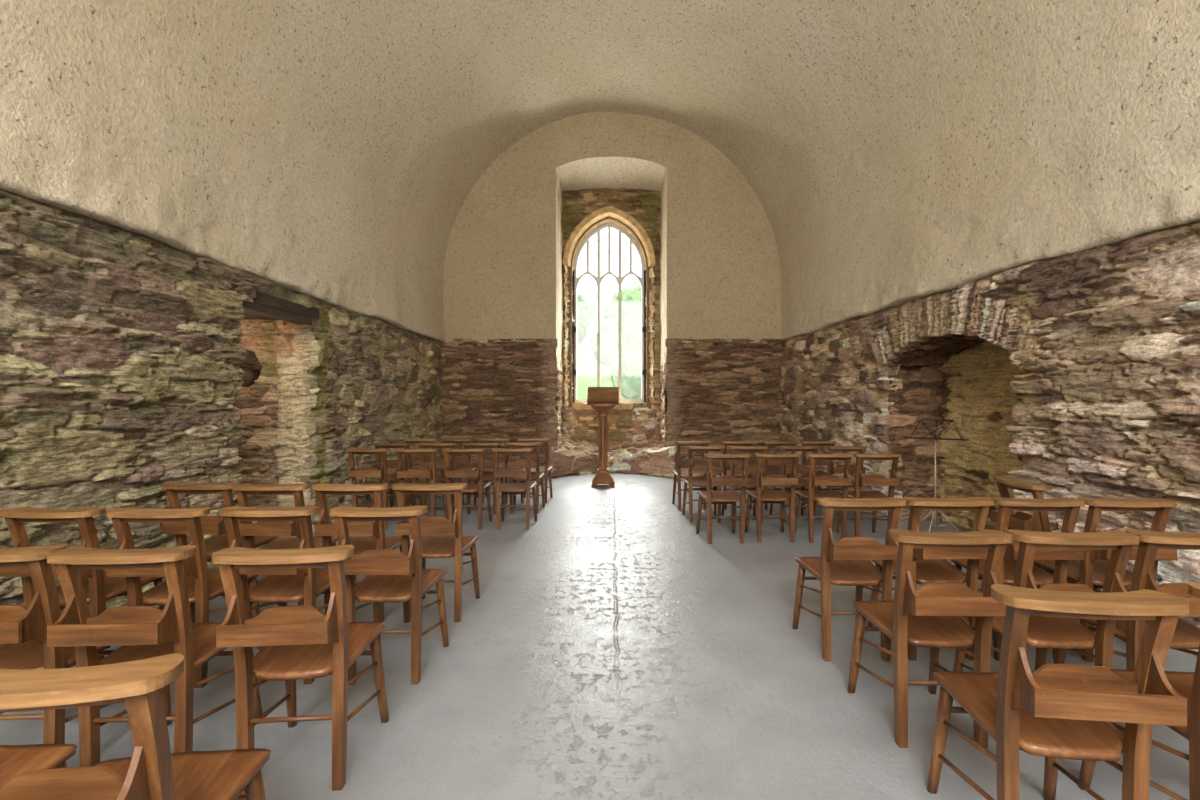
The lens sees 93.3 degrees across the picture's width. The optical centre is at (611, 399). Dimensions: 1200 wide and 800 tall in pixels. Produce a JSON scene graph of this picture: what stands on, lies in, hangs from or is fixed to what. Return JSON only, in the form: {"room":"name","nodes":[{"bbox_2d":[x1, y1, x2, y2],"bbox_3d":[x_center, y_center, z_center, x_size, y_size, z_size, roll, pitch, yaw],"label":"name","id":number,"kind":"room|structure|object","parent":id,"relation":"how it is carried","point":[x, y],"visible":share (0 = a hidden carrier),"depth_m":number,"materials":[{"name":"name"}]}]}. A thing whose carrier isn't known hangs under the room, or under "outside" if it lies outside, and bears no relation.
{"room":"chapel interior","nodes":[
{"label":"chapel interior","id":0,"kind":"room"},
{"bbox_2d":[0,189,444,644],"bbox_3d":[-3.110,0.105,3.601,0.342,2.550,13.201,0,0,1],"label":"wall","id":1,"kind":"structure","parent":0,"point":[121,376],"depth_m":3.64,"materials":[{"name":"stone"}]},
{"bbox_2d":[243,301,311,324],"bbox_3d":[-3.090,-0.791,5.145,0.140,0.062,1.110,0,0,0],"label":"trim","id":2,"kind":"structure","parent":1,"relation":"attached to","point":[254,308],"depth_m":5.13,"materials":[{"name":"brown wood"}]},
{"bbox_2d":[255,360,262,368],"bbox_3d":[-3.880,0.175,6.460,1.440,2.450,0.400,0,0,0],"label":"wall","id":3,"kind":"structure","parent":0,"point":[258,365],"depth_m":6.26,"materials":[{"name":"brown stone"}]},
{"bbox_2d":[241,368,261,386],"bbox_3d":[-3.800,-0.235,5.990,0.200,0.200,0.340,0,0,0],"label":"trim","id":4,"kind":"structure","parent":3,"relation":"attached to","point":[252,374],"depth_m":5.84,"materials":[{"name":"brown stone"}]},
{"bbox_2d":[235,319,311,522],"bbox_3d":[-3.709,0.210,6.035,1.330,2.320,0.652,0,0,8],"label":"door frame","id":5,"kind":"structure","parent":3,"relation":"attached to","point":[269,407],"depth_m":5.83,"materials":[{"name":"stone"}]},
{"bbox_2d":[556,356,563,446],"bbox_3d":[-1.016,0.060,10.595,0.201,2.620,0.935,0,0,0],"label":"wall","id":6,"kind":"structure","parent":0,"point":[559,402],"depth_m":10.53,"materials":[{"name":"stone"}]},
{"bbox_2d":[563,265,574,413],"bbox_3d":[-0.834,-1.175,11.173,0.107,3.050,0.445,0,0,23],"label":"wall","id":7,"kind":"structure","parent":0,"point":[566,300],"depth_m":11.04,"materials":[{"name":"stone"}]},
{"bbox_2d":[572,270,575,402],"bbox_3d":[-0.767,-1.265,11.270,0.110,2.630,0.140,0,0,0],"label":"trim","id":8,"kind":"structure","parent":7,"relation":"attached to","point":[573,272],"depth_m":11.24,"materials":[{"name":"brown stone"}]},
{"bbox_2d":[0,472,1196,799],"bbox_3d":[-0.300,1.350,4.000,8.400,0.001,14.000,0,0,0],"label":"floor","id":9,"kind":"structure","parent":0,"point":[607,650],"depth_m":2.64,"materials":[{"name":"paint"}]},
{"bbox_2d":[0,744,76,788],"bbox_3d":[-1.602,0.927,1.269,0.440,0.845,0.561,0,0,-5],"label":"chair","id":10,"kind":"object","parent":9,"relation":"on","point":[15,760],"visible":0.68,"depth_m":1.45,"materials":[{"name":"brown wood"}]},
{"bbox_2d":[0,544,114,743],"bbox_3d":[-2.112,0.927,2.109,0.440,0.845,0.561,0,0,-3],"label":"chair","id":11,"kind":"object","parent":9,"relation":"on","point":[23,629],"visible":0.38,"depth_m":1.94,"materials":[{"name":"brown wood"}]},
{"bbox_2d":[0,507,164,661],"bbox_3d":[-2.575,0.927,2.809,0.440,0.845,0.561,0,0,2],"label":"chair","id":12,"kind":"object","parent":9,"relation":"on","point":[99,588],"visible":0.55,"depth_m":2.62,"materials":[{"name":"brown wood"}]},
{"bbox_2d":[0,653,270,799],"bbox_3d":[-1.069,0.927,1.243,0.440,0.845,0.561,0,0,-7],"label":"chair","id":13,"kind":"object","parent":9,"relation":"on","point":[152,772],"visible":1,"depth_m":1.07,"materials":[{"name":"brown wood"}]},
{"bbox_2d":[47,545,262,766],"bbox_3d":[-1.652,0.927,2.099,0.440,0.845,0.561,0,0,-3],"label":"chair","id":14,"kind":"object","parent":9,"relation":"on","point":[143,632],"visible":0.67,"depth_m":1.93,"materials":[{"name":"brown wood"}]},
{"bbox_2d":[106,507,262,687],"bbox_3d":[-2.088,0.927,2.809,0.440,0.845,0.561,0,0,1],"label":"chair","id":15,"kind":"object","parent":9,"relation":"on","point":[203,585],"visible":0.54,"depth_m":2.63,"materials":[{"name":"brown wood"}]},
{"bbox_2d":[162,482,276,597],"bbox_3d":[-2.470,0.927,3.609,0.440,0.845,0.561,0,0,2],"label":"chair","id":16,"kind":"object","parent":9,"relation":"on","point":[214,525],"visible":0.41,"depth_m":3.39,"materials":[{"name":"brown wood"}]},
{"bbox_2d":[218,506,330,684],"bbox_3d":[-1.602,0.927,2.839,0.440,0.845,0.561,0,0,-1],"label":"chair","id":17,"kind":"object","parent":9,"relation":"on","point":[280,586],"visible":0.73,"depth_m":2.67,"materials":[{"name":"brown wood"}]},
{"bbox_2d":[232,483,337,617],"bbox_3d":[-2.028,0.927,3.569,0.440,0.845,0.561,0,0,1],"label":"chair","id":18,"kind":"object","parent":9,"relation":"on","point":[248,529],"visible":0.41,"depth_m":3.35,"materials":[{"name":"brown wood"}]},
{"bbox_2d":[212,545,388,794],"bbox_3d":[-1.117,0.927,2.099,0.440,0.845,0.561,0,0,-5],"label":"chair","id":19,"kind":"object","parent":9,"relation":"on","point":[298,642],"visible":0.99,"depth_m":1.93,"materials":[{"name":"brown wood"}]},
{"bbox_2d":[312,483,401,621],"bbox_3d":[-1.560,0.927,3.569,0.440,0.845,0.561,0,0,0],"label":"chair","id":20,"kind":"object","parent":9,"relation":"on","point":[324,528],"visible":0.55,"depth_m":3.36,"materials":[{"name":"brown wood"}]},
{"bbox_2d":[346,448,396,528],"bbox_3d":[-2.530,0.927,6.059,0.440,0.845,0.561,0,0,0],"label":"chair","id":21,"kind":"object","parent":9,"relation":"on","point":[353,474],"visible":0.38,"depth_m":5.86,"materials":[{"name":"brown wood"}]},
{"bbox_2d":[329,506,448,684],"bbox_3d":[-1.092,0.927,2.839,0.440,0.845,0.561,0,0,-1],"label":"chair","id":22,"kind":"object","parent":9,"relation":"on","point":[391,575],"visible":0.95,"depth_m":2.68,"materials":[{"name":"brown wood"}]},
{"bbox_2d":[373,443,422,506],"bbox_3d":[-2.570,0.927,6.819,0.440,0.845,0.561,0,0,0],"label":"chair","id":23,"kind":"object","parent":9,"relation":"on","point":[390,463],"visible":0.5,"depth_m":6.62,"materials":[{"name":"brown wood"}]},
{"bbox_2d":[394,448,447,519],"bbox_3d":[-2.020,0.927,6.039,0.440,0.845,0.561,0,0,0],"label":"chair","id":24,"kind":"object","parent":9,"relation":"on","point":[412,472],"visible":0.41,"depth_m":5.84,"materials":[{"name":"brown wood"}]},
{"bbox_2d":[403,439,442,502],"bbox_3d":[-2.480,0.927,7.539,0.440,0.845,0.561,0,0,0],"label":"chair","id":25,"kind":"object","parent":9,"relation":"on","point":[417,458],"visible":0.27,"depth_m":7.31,"materials":[{"name":"brown wood"}]},
{"bbox_2d":[392,483,479,622],"bbox_3d":[-1.095,0.927,3.589,0.440,0.845,0.561,0,0,-1],"label":"chair","id":26,"kind":"object","parent":9,"relation":"on","point":[448,546],"visible":0.83,"depth_m":3.43,"materials":[{"name":"brown wood"}]},
{"bbox_2d":[418,443,464,513],"bbox_3d":[-2.050,0.927,6.839,0.440,0.845,0.561,0,0,0],"label":"chair","id":27,"kind":"object","parent":9,"relation":"on","point":[438,463],"visible":0.47,"depth_m":6.64,"materials":[{"name":"brown wood"}]},
{"bbox_2d":[438,439,477,502],"bbox_3d":[-2.030,0.927,7.539,0.440,0.845,0.561,0,0,0],"label":"chair","id":28,"kind":"object","parent":9,"relation":"on","point":[457,458],"visible":0.24,"depth_m":7.31,"materials":[{"name":"brown wood"}]},
{"bbox_2d":[442,448,491,529],"bbox_3d":[-1.532,0.927,6.039,0.440,0.845,0.561,0,0,-1],"label":"chair","id":29,"kind":"object","parent":9,"relation":"on","point":[478,487],"visible":0.7,"depth_m":5.88,"materials":[{"name":"brown wood"}]},
{"bbox_2d":[462,443,505,513],"bbox_3d":[-1.538,0.927,6.839,0.440,0.845,0.561,0,0,1],"label":"chair","id":30,"kind":"object","parent":9,"relation":"on","point":[486,464],"visible":0.55,"depth_m":6.67,"materials":[{"name":"brown wood"}]},
{"bbox_2d":[476,439,510,502],"bbox_3d":[-1.542,0.927,7.549,0.440,0.845,0.561,0,0,-1],"label":"chair","id":31,"kind":"object","parent":9,"relation":"on","point":[489,457],"visible":0.43,"depth_m":7.33,"materials":[{"name":"brown wood"}]},
{"bbox_2d":[491,448,536,528],"bbox_3d":[-1.035,0.927,6.059,0.440,0.845,0.561,0,0,0],"label":"chair","id":32,"kind":"object","parent":9,"relation":"on","point":[507,472],"visible":1,"depth_m":5.90,"materials":[{"name":"brown wood"}]},
{"bbox_2d":[505,442,544,513],"bbox_3d":[-1.045,0.927,6.879,0.440,0.845,0.561,0,0,0],"label":"chair","id":33,"kind":"object","parent":9,"relation":"on","point":[536,476],"visible":0.77,"depth_m":6.72,"materials":[{"name":"brown wood"}]},
{"bbox_2d":[516,439,552,502],"bbox_3d":[-1.020,0.927,7.549,0.440,0.845,0.561,0,0,0],"label":"chair","id":34,"kind":"object","parent":9,"relation":"on","point":[547,470],"visible":0.58,"depth_m":7.38,"materials":[{"name":"brown wood"}]},
{"bbox_2d":[587,387,618,487],"bbox_3d":[-0.140,0.572,8.900,0.490,1.556,0.384,0,0,0],"label":"lectern","id":35,"kind":"object","parent":9,"relation":"on","point":[601,399],"visible":1,"depth_m":8.83,"materials":[{"name":"brown wood"}]},
{"bbox_2d":[672,441,710,509],"bbox_3d":[0.985,0.927,7.099,0.440,0.845,0.561,0,0,0],"label":"chair","id":36,"kind":"object","parent":9,"relation":"on","point":[678,474],"visible":0.7,"depth_m":6.93,"materials":[{"name":"brown wood"}]},
{"bbox_2d":[682,446,725,522],"bbox_3d":[1.025,0.927,6.379,0.440,0.845,0.561,0,0,0],"label":"chair","id":37,"kind":"object","parent":9,"relation":"on","point":[701,468],"visible":0.73,"depth_m":6.22,"materials":[{"name":"brown wood"}]},
{"bbox_2d":[696,454,750,543],"bbox_3d":[1.066,0.927,5.469,0.440,0.845,0.561,0,0,-3],"label":"chair","id":38,"kind":"object","parent":9,"relation":"on","point":[712,497],"visible":1,"depth_m":5.30,"materials":[{"name":"brown wood"}]},
{"bbox_2d":[716,441,756,509],"bbox_3d":[1.550,0.927,7.119,0.440,0.845,0.561,0,0,0],"label":"chair","id":39,"kind":"object","parent":9,"relation":"on","point":[725,443],"visible":0.44,"depth_m":6.89,"materials":[{"name":"brown wood"}]},
{"bbox_2d":[721,446,767,522],"bbox_3d":[1.480,0.927,6.359,0.440,0.845,0.561,0,0,0],"label":"chair","id":40,"kind":"object","parent":9,"relation":"on","point":[752,469],"visible":0.46,"depth_m":6.15,"materials":[{"name":"brown wood"}]},
{"bbox_2d":[745,453,800,541],"bbox_3d":[1.555,0.927,5.519,0.440,0.845,0.561,0,0,0],"label":"chair","id":41,"kind":"object","parent":9,"relation":"on","point":[761,496],"visible":1,"depth_m":5.36,"materials":[{"name":"brown wood"}]},
{"bbox_2d":[755,441,797,509],"bbox_3d":[2.048,0.927,7.119,0.440,0.845,0.561,0,0,-1],"label":"chair","id":42,"kind":"object","parent":9,"relation":"on","point":[766,443],"visible":0.41,"depth_m":6.89,"materials":[{"name":"brown wood"}]},
{"bbox_2d":[769,446,819,522],"bbox_3d":[2.050,0.927,6.389,0.440,0.845,0.561,0,0,0],"label":"chair","id":43,"kind":"object","parent":9,"relation":"on","point":[802,468],"visible":0.52,"depth_m":6.19,"materials":[{"name":"brown wood"}]},
{"bbox_2d":[797,441,836,509],"bbox_3d":[2.520,0.927,7.119,0.440,0.845,0.561,0,0,0],"label":"chair","id":44,"kind":"object","parent":9,"relation":"on","point":[805,461],"visible":0.36,"depth_m":6.89,"materials":[{"name":"brown wood"}]},
{"bbox_2d":[794,453,853,542],"bbox_3d":[2.040,0.927,5.499,0.440,0.845,0.561,0,0,0],"label":"chair","id":45,"kind":"object","parent":9,"relation":"on","point":[811,495],"visible":0.84,"depth_m":5.34,"materials":[{"name":"brown wood"}]},
{"bbox_2d":[814,446,866,515],"bbox_3d":[2.548,0.927,6.359,0.440,0.845,0.561,0,0,-1],"label":"chair","id":46,"kind":"object","parent":9,"relation":"on","point":[839,469],"visible":0.34,"depth_m":6.14,"materials":[{"name":"brown wood"}]},
{"bbox_2d":[792,497,905,660],"bbox_3d":[1.268,0.927,3.079,0.440,0.845,0.561,0,0,0],"label":"chair","id":47,"kind":"object","parent":9,"relation":"on","point":[845,562],"visible":0.96,"depth_m":2.92,"materials":[{"name":"brown wood"}]},
{"bbox_2d":[836,453,900,536],"bbox_3d":[2.480,0.927,5.499,0.440,0.845,0.561,0,0,0],"label":"chair","id":48,"kind":"object","parent":9,"relation":"on","point":[868,480],"visible":0.77,"depth_m":5.33,"materials":[{"name":"brown wood"}]},
{"bbox_2d":[848,529,1011,748],"bbox_3d":[1.287,0.927,2.349,0.440,0.845,0.561,0,0,1],"label":"chair","id":49,"kind":"object","parent":9,"relation":"on","point":[928,615],"visible":0.97,"depth_m":2.19,"materials":[{"name":"brown wood"}]},
{"bbox_2d":[867,497,993,660],"bbox_3d":[1.715,0.927,3.089,0.440,0.845,0.561,0,0,0],"label":"chair","id":50,"kind":"object","parent":9,"relation":"on","point":[927,565],"visible":0.56,"depth_m":2.91,"materials":[{"name":"brown wood"}]},
{"bbox_2d":[903,419,968,531],"bbox_3d":[3.169,0.772,5.561,0.560,1.151,0.425,0,0,38],"label":"music stand","id":51,"kind":"object","parent":9,"relation":"on","point":[911,437],"visible":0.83,"depth_m":5.59,"materials":[{"name":"metal"}]},
{"bbox_2d":[950,497,1084,660],"bbox_3d":[2.166,0.927,3.079,0.440,0.845,0.561,0,0,1],"label":"chair","id":52,"kind":"object","parent":9,"relation":"on","point":[1072,506],"visible":0.48,"depth_m":2.87,"materials":[{"name":"brown wood"}]},
{"bbox_2d":[953,529,1138,671],"bbox_3d":[1.752,0.927,2.339,0.440,0.845,0.561,0,0,3],"label":"chair","id":53,"kind":"object","parent":9,"relation":"on","point":[1043,632],"visible":0.45,"depth_m":2.17,"materials":[{"name":"brown wood"}]},
{"bbox_2d":[991,476,1108,585],"bbox_3d":[2.749,0.927,3.520,0.561,0.845,0.440,0,0,4],"label":"chair","id":54,"kind":"object","parent":9,"relation":"on","point":[1039,521],"visible":0.22,"depth_m":3.42,"materials":[{"name":"brown wood"}]},
{"bbox_2d":[927,584,1188,799],"bbox_3d":[1.257,0.927,1.668,0.440,0.845,0.561,0,0,7],"label":"chair","id":55,"kind":"object","parent":9,"relation":"on","point":[1053,712],"visible":1,"depth_m":1.50,"materials":[{"name":"brown wood"}]},
{"bbox_2d":[1033,497,1176,661],"bbox_3d":[2.617,0.927,3.069,0.440,0.845,0.561,0,0,1],"label":"chair","id":56,"kind":"object","parent":9,"relation":"on","point":[1090,571],"visible":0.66,"depth_m":2.87,"materials":[{"name":"brown wood"}]},
{"bbox_2d":[1053,529,1199,669],"bbox_3d":[2.207,0.927,2.339,0.440,0.845,0.561,0,0,3],"label":"chair","id":57,"kind":"object","parent":9,"relation":"on","point":[1186,636],"visible":0.28,"depth_m":2.17,"materials":[{"name":"brown wood"}]},
{"bbox_2d":[1078,582,1199,799],"bbox_3d":[1.802,0.927,1.689,0.440,0.845,0.561,0,0,5],"label":"chair","id":58,"kind":"object","parent":9,"relation":"on","point":[1185,684],"visible":0.38,"depth_m":1.61,"materials":[{"name":"brown wood"}]},
{"bbox_2d":[0,0,1199,341],"bbox_3d":[-0.700,-2.989,3.610,7.600,4.318,13.220,0,0,0],"label":"ceiling","id":59,"kind":"structure","parent":0,"point":[893,153],"depth_m":5.27,"materials":[{"name":"paint"}]},
{"bbox_2d":[439,339,784,475],"bbox_3d":[0.000,0.145,10.148,6.401,2.470,0.273,0,0,0],"label":"wall","id":60,"kind":"structure","parent":0,"point":[717,390],"depth_m":10.09,"materials":[{"name":"stone"}]},
{"bbox_2d":[443,112,781,371],"bbox_3d":[0.000,-2.950,10.544,6.300,4.800,0.912,0,0,0],"label":"wall","id":61,"kind":"structure","parent":0,"point":[724,271],"depth_m":10.10,"materials":[{"name":"beige paint"}]},
{"bbox_2d":[548,405,676,478],"bbox_3d":[0.000,0.741,10.379,2.500,1.330,1.424,0,0,0],"label":"wall","id":62,"kind":"structure","parent":0,"point":[650,457],"depth_m":10.49,"materials":[{"name":"stone"}]},
{"bbox_2d":[572,403,633,409],"bbox_3d":[-0.180,0.157,11.287,1.211,0.197,0.425,0,0,0],"label":"window sill","id":63,"kind":"structure","parent":62,"relation":"attached to","point":[577,406],"depth_m":11.08,"materials":[{"name":"stone"}]},
{"bbox_2d":[633,404,650,408],"bbox_3d":[0.597,0.205,11.270,0.432,0.238,0.459,0,0,0],"label":"trim","id":64,"kind":"structure","parent":62,"relation":"attached to","point":[634,405],"depth_m":11.05,"materials":[{"name":"brown stone"}]},
{"bbox_2d":[561,188,665,447],"bbox_3d":[0.000,-1.610,10.995,2.100,5.320,0.124,0,0,0],"label":"wall niche","id":65,"kind":"object","parent":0,"point":[642,205],"visible":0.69,"depth_m":11.00,"materials":[{"name":"stone"}]},
{"bbox_2d":[643,265,655,414],"bbox_3d":[0.724,-1.175,11.172,0.117,3.050,0.449,0,0,-26],"label":"wall","id":66,"kind":"structure","parent":0,"point":[652,323],"depth_m":11.04,"materials":[{"name":"stone"}]},
{"bbox_2d":[557,206,654,408],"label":"window","id":67,"kind":"structure","parent":66,"relation":"in","point":[598,279],"depth_m":11.31,"materials":[{"name":"grey stone"}]},
{"bbox_2d":[642,270,645,402],"bbox_3d":[0.657,-1.265,11.270,0.110,2.630,0.140,0,0,0],"label":"trim","id":68,"kind":"structure","parent":66,"relation":"attached to","point":[644,327],"depth_m":11.24,"materials":[{"name":"black metal"}]},
{"bbox_2d":[659,333,666,447],"bbox_3d":[0.989,0.060,10.595,0.188,2.620,0.930,0,0,0],"label":"wall","id":69,"kind":"structure","parent":0,"point":[662,373],"depth_m":10.48,"materials":[{"name":"stone"}]},
{"bbox_2d":[888,334,986,368],"bbox_3d":[3.425,-0.484,5.300,0.710,0.336,2.199,0,0,0],"label":"ceiling","id":70,"kind":"structure","parent":0,"point":[935,351],"depth_m":5.92,"materials":[{"name":"stone"}]},
{"bbox_2d":[938,341,1022,530],"bbox_3d":[3.668,0.290,5.300,0.108,2.180,2.260,0,0,0],"label":"wall","id":71,"kind":"structure","parent":0,"point":[976,395],"depth_m":5.71,"materials":[{"name":"stone"}]},
{"bbox_2d":[888,365,945,520],"bbox_3d":[3.435,0.260,6.327,0.691,2.220,0.118,0,0,0],"label":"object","id":72,"kind":"structure","parent":71,"relation":"attached to","point":[920,397],"depth_m":6.32,"materials":[{"name":"stone"}]},
{"bbox_2d":[1018,371,1024,467],"bbox_3d":[3.435,0.260,4.272,0.691,2.220,0.116,0,0,0],"label":"door frame","id":73,"kind":"structure","parent":71,"relation":"attached to","point":[1019,457],"depth_m":4.30,"materials":[{"name":"stone"}]},
{"bbox_2d":[779,221,1199,656],"bbox_3d":[3.099,0.125,3.600,0.329,2.510,13.201,0,0,0],"label":"wall","id":74,"kind":"structure","parent":0,"point":[1104,341],"depth_m":3.67,"materials":[{"name":"stone"}]},
{"label":"outside","id":75,"kind":"structure","parent":0,"visible":0},
{"bbox_2d":[577,335,625,398],"bbox_3d":[0.000,-4.273,53.450,90.000,13.658,83.100,0,0,0],"label":"hill","id":76,"kind":"structure","parent":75,"point":[586,363],"depth_m":41.34,"materials":[{"name":"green plant"}]},
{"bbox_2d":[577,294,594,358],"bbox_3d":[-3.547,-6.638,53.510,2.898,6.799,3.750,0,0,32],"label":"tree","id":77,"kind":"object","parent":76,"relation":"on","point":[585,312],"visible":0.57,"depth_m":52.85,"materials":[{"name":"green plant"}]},
{"bbox_2d":[590,287,640,366],"bbox_3d":[0.755,-2.986,32.700,4.006,6.963,3.893,0,0,3],"label":"tree","id":78,"kind":"object","parent":76,"relation":"on","point":[630,298],"visible":0.3,"depth_m":31.41,"materials":[{"name":"green plant"}]},
{"bbox_2d":[600,311,642,404],"bbox_3d":[1.264,-0.987,24.325,3.830,5.583,2.958,0,0,36],"label":"tree","id":79,"kind":"object","parent":76,"relation":"on","point":[631,324],"visible":0.47,"depth_m":23.42,"materials":[{"name":"green plant"}]},
{"bbox_2d":[633,284,640,290],"bbox_3d":[3.446,-7.206,53.623,3.885,8.015,3.775,0,0,11],"label":"tree","id":80,"kind":"object","parent":76,"relation":"on","point":[637,288],"visible":0.02,"depth_m":53.36,"materials":[{"name":"green plant"}]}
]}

